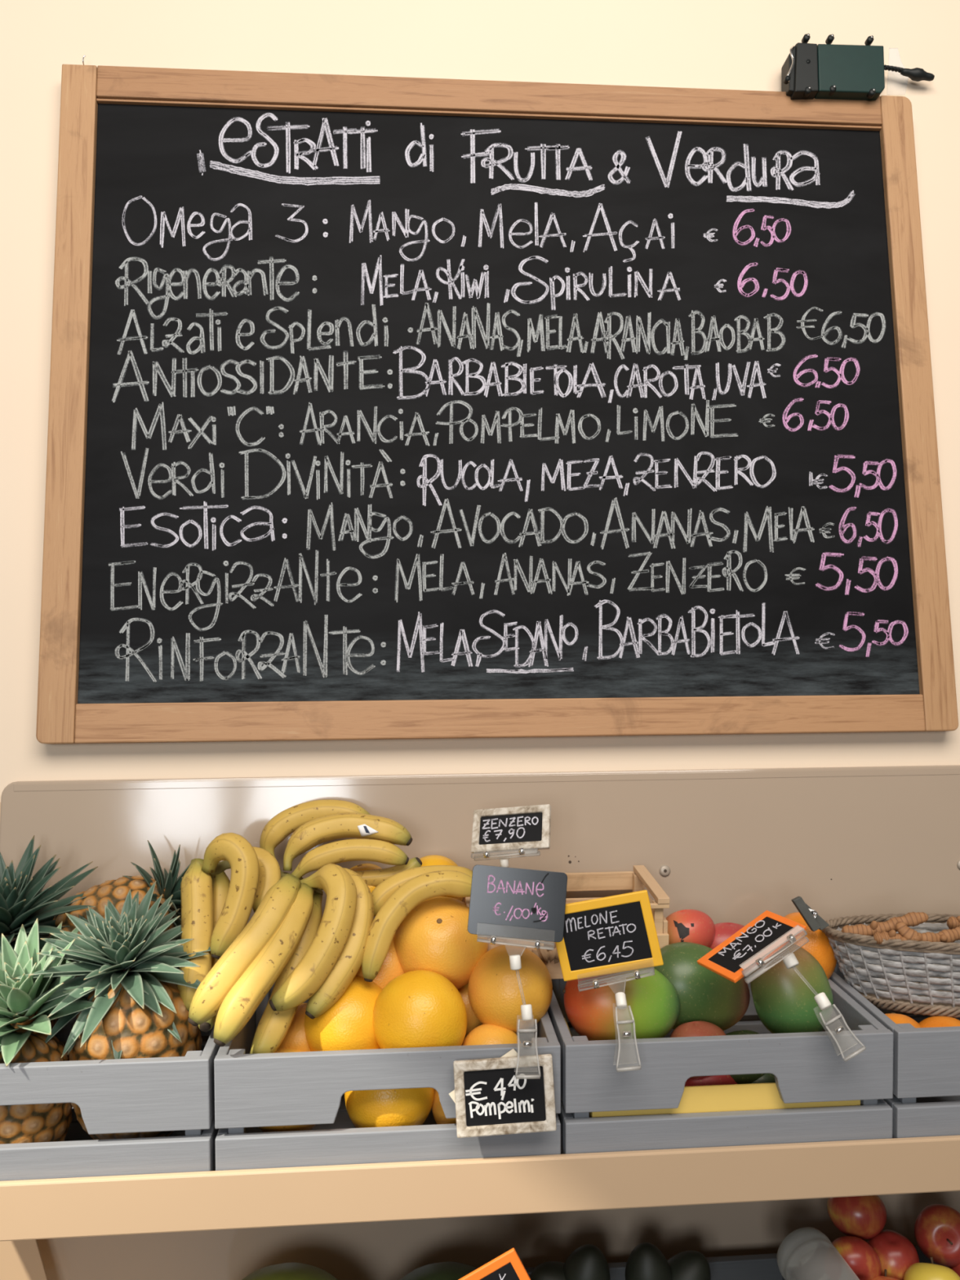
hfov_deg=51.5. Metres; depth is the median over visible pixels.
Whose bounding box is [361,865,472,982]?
banana bunch
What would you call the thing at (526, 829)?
price sign
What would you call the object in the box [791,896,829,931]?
peg
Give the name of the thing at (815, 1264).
wooden crate
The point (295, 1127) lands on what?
grapefruit
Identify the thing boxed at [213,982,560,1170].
wooden crate
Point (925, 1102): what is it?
wooden crate
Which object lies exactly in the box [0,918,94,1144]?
pineapple
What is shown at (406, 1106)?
grapefruit
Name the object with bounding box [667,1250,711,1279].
avocado
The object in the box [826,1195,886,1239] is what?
apple
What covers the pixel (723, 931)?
mango
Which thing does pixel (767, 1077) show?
mango
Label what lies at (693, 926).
mango
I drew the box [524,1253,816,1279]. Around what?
wooden crate
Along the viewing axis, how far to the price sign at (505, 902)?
1.18 m
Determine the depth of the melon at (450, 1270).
1.27 m
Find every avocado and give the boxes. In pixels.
[529,1261,565,1279]
[563,1244,610,1279]
[625,1242,671,1279]
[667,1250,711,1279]
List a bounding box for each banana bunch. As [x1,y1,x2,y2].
[177,832,280,1031]
[187,863,373,1053]
[259,799,422,889]
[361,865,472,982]
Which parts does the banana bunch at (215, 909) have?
stem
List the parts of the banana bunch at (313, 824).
stem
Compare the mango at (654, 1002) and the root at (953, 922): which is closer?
the mango at (654, 1002)
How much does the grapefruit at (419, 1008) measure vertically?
0.115 m
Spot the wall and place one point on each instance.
(745, 45)
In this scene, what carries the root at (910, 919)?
in the wicker basket
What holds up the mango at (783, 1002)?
in the cardboard tray
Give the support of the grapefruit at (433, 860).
in the wooden crate at (252, 1091)
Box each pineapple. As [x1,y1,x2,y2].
[0,835,97,1036]
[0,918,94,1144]
[12,880,210,1139]
[48,840,190,977]
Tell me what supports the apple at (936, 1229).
on the apple at (957, 1268)
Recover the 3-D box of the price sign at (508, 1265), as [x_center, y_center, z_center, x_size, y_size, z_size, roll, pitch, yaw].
[0.008,0.791,1.088,0.142,0.236,0.028,0,-7,-5]
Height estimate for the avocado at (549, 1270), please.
0.073 m
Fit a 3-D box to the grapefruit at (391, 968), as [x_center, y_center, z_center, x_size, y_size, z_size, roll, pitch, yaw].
[-0.131,0.434,1.303,0.102,0.103,0.099,-3,-7,17]
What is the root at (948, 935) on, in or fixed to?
in the wicker basket
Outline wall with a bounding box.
[0,0,959,802]
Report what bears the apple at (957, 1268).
in the wooden crate at (815, 1264)
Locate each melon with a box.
[241,1262,337,1279]
[400,1261,477,1279]
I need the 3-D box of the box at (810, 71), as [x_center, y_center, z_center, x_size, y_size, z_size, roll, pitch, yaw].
[0.629,-0.951,1.657,0.275,0.130,0.060,0,-7,-5]
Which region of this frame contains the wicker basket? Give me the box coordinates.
[821,913,959,1017]
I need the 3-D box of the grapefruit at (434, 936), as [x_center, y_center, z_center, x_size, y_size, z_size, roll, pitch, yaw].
[-0.051,0.397,1.298,0.123,0.120,0.120,-4,-8,22]
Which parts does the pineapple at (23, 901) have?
crown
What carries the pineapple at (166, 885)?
on the wooden crate at (176, 1094)
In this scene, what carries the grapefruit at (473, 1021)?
in the wooden crate at (252, 1091)
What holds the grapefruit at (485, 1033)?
on the grapefruit at (439, 1117)
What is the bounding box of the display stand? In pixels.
[0,764,959,1279]
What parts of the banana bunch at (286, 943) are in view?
stem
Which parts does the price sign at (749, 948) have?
frame, rod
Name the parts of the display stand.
panel, panel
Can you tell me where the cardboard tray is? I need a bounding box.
[564,1017,860,1117]
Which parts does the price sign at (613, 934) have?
frame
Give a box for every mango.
[562,968,679,1040]
[653,942,750,1031]
[666,909,715,947]
[669,1021,725,1078]
[684,1075,737,1086]
[710,922,744,949]
[725,1030,765,1084]
[750,942,833,1033]
[750,1073,775,1084]
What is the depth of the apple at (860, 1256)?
1.27 m
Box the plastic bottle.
[776,1226,859,1279]
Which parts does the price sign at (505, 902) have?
plate, rod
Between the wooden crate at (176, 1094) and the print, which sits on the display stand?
the wooden crate at (176, 1094)
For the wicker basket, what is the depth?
1.28 m
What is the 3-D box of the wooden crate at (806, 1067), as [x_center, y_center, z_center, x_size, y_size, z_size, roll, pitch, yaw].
[0.285,0.539,1.301,0.394,0.189,0.282,0,-7,-5]
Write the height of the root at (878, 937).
0.023 m
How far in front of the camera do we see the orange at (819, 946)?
1.35 m
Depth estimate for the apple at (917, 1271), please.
1.25 m
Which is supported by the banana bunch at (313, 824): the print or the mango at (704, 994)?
the print
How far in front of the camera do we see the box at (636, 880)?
1.44 m
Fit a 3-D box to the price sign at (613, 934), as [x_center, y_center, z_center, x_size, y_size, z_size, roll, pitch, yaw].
[0.147,0.394,1.164,0.134,0.196,0.063,-2,-7,11]
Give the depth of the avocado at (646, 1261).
1.29 m
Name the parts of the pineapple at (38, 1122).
crown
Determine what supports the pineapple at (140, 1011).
in the wooden crate at (176, 1094)
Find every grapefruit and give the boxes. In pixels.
[257,1048,315,1132]
[277,1003,311,1051]
[304,976,382,1051]
[344,1087,434,1128]
[349,863,381,892]
[355,936,404,989]
[373,969,466,1048]
[394,896,488,989]
[419,854,462,901]
[431,1088,456,1124]
[457,983,482,1039]
[461,1023,521,1045]
[467,945,552,1033]
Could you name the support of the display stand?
on the floor
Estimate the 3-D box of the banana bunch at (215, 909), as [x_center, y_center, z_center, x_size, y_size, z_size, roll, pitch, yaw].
[-0.330,0.361,1.271,0.107,0.226,0.158,-5,-8,29]
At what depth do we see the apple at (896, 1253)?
1.29 m
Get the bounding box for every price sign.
[453,1053,556,1137]
[458,1248,530,1279]
[467,864,567,1079]
[471,804,551,866]
[555,889,663,1071]
[697,910,866,1062]
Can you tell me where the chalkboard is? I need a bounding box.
[35,54,958,744]
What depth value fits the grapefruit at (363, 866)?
1.37 m
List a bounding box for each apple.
[824,1235,881,1279]
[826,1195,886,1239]
[866,1229,919,1279]
[872,1269,898,1279]
[903,1257,959,1279]
[913,1204,959,1266]
[947,1264,959,1276]
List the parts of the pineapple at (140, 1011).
crown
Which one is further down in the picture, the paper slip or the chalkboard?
the paper slip
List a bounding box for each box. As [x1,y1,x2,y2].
[462,865,669,978]
[781,33,934,100]
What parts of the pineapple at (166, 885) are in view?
crown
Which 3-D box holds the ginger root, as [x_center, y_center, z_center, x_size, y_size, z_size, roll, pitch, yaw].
[0.091,0.411,1.318,0.051,0.042,0.042,0,-7,-5]
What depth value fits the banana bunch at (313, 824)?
1.35 m
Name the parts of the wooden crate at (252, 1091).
corner post, corner post, corner post, corner post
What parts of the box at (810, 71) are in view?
clasp knob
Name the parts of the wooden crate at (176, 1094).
corner post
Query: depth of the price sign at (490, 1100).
1.13 m
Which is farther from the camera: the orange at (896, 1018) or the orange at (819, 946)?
the orange at (819, 946)
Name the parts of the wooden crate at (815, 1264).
corner post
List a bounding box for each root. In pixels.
[532,941,559,964]
[841,911,928,936]
[873,929,906,944]
[895,921,959,942]
[946,915,959,929]
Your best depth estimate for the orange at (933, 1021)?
1.26 m
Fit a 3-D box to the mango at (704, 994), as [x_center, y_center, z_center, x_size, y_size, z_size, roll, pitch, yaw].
[0.285,0.457,1.308,0.143,0.118,0.100,2,-8,-21]
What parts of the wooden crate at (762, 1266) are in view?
corner post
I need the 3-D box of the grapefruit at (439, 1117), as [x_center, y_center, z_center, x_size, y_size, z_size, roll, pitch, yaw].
[-0.016,0.567,1.218,0.086,0.086,0.083,-3,-7,17]
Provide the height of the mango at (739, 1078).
0.077 m
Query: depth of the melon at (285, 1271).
1.26 m
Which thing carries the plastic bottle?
on the wooden crate at (762, 1266)
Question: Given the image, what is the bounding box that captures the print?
[363,826,369,833]
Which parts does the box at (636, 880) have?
rail, corner post, rail, corner post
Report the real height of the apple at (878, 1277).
0.058 m
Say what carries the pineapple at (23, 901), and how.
in the wooden crate at (176, 1094)
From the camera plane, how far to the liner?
1.43 m
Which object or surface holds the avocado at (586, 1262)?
on the avocado at (549, 1270)
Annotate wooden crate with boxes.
[0,1015,220,1181]
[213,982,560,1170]
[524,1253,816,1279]
[546,974,893,1154]
[806,1245,937,1279]
[829,960,959,1137]
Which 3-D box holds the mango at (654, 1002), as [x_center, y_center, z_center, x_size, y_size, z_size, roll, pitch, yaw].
[0.178,0.456,1.253,0.148,0.116,0.100,-1,-7,2]
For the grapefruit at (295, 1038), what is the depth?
1.22 m
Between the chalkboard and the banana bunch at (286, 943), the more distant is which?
the chalkboard
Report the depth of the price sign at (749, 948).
1.19 m
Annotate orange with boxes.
[783,911,836,979]
[884,1013,922,1027]
[918,1016,959,1027]
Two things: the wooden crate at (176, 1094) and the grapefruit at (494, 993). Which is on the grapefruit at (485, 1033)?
the grapefruit at (494, 993)
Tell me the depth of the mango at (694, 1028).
1.23 m
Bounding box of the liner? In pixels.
[841,923,947,973]
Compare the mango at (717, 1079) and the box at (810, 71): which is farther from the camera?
the box at (810, 71)
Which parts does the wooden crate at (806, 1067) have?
corner post, corner post, corner post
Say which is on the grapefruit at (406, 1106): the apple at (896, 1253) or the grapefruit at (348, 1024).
the grapefruit at (348, 1024)
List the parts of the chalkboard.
frame rail, frame rail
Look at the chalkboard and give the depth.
1.54 m
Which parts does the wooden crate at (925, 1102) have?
corner post, corner post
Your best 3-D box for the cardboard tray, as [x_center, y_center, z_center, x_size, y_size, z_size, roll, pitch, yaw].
[0.286,0.567,1.292,0.326,0.112,0.224,0,-7,-5]
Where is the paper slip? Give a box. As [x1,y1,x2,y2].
[448,1048,519,1103]

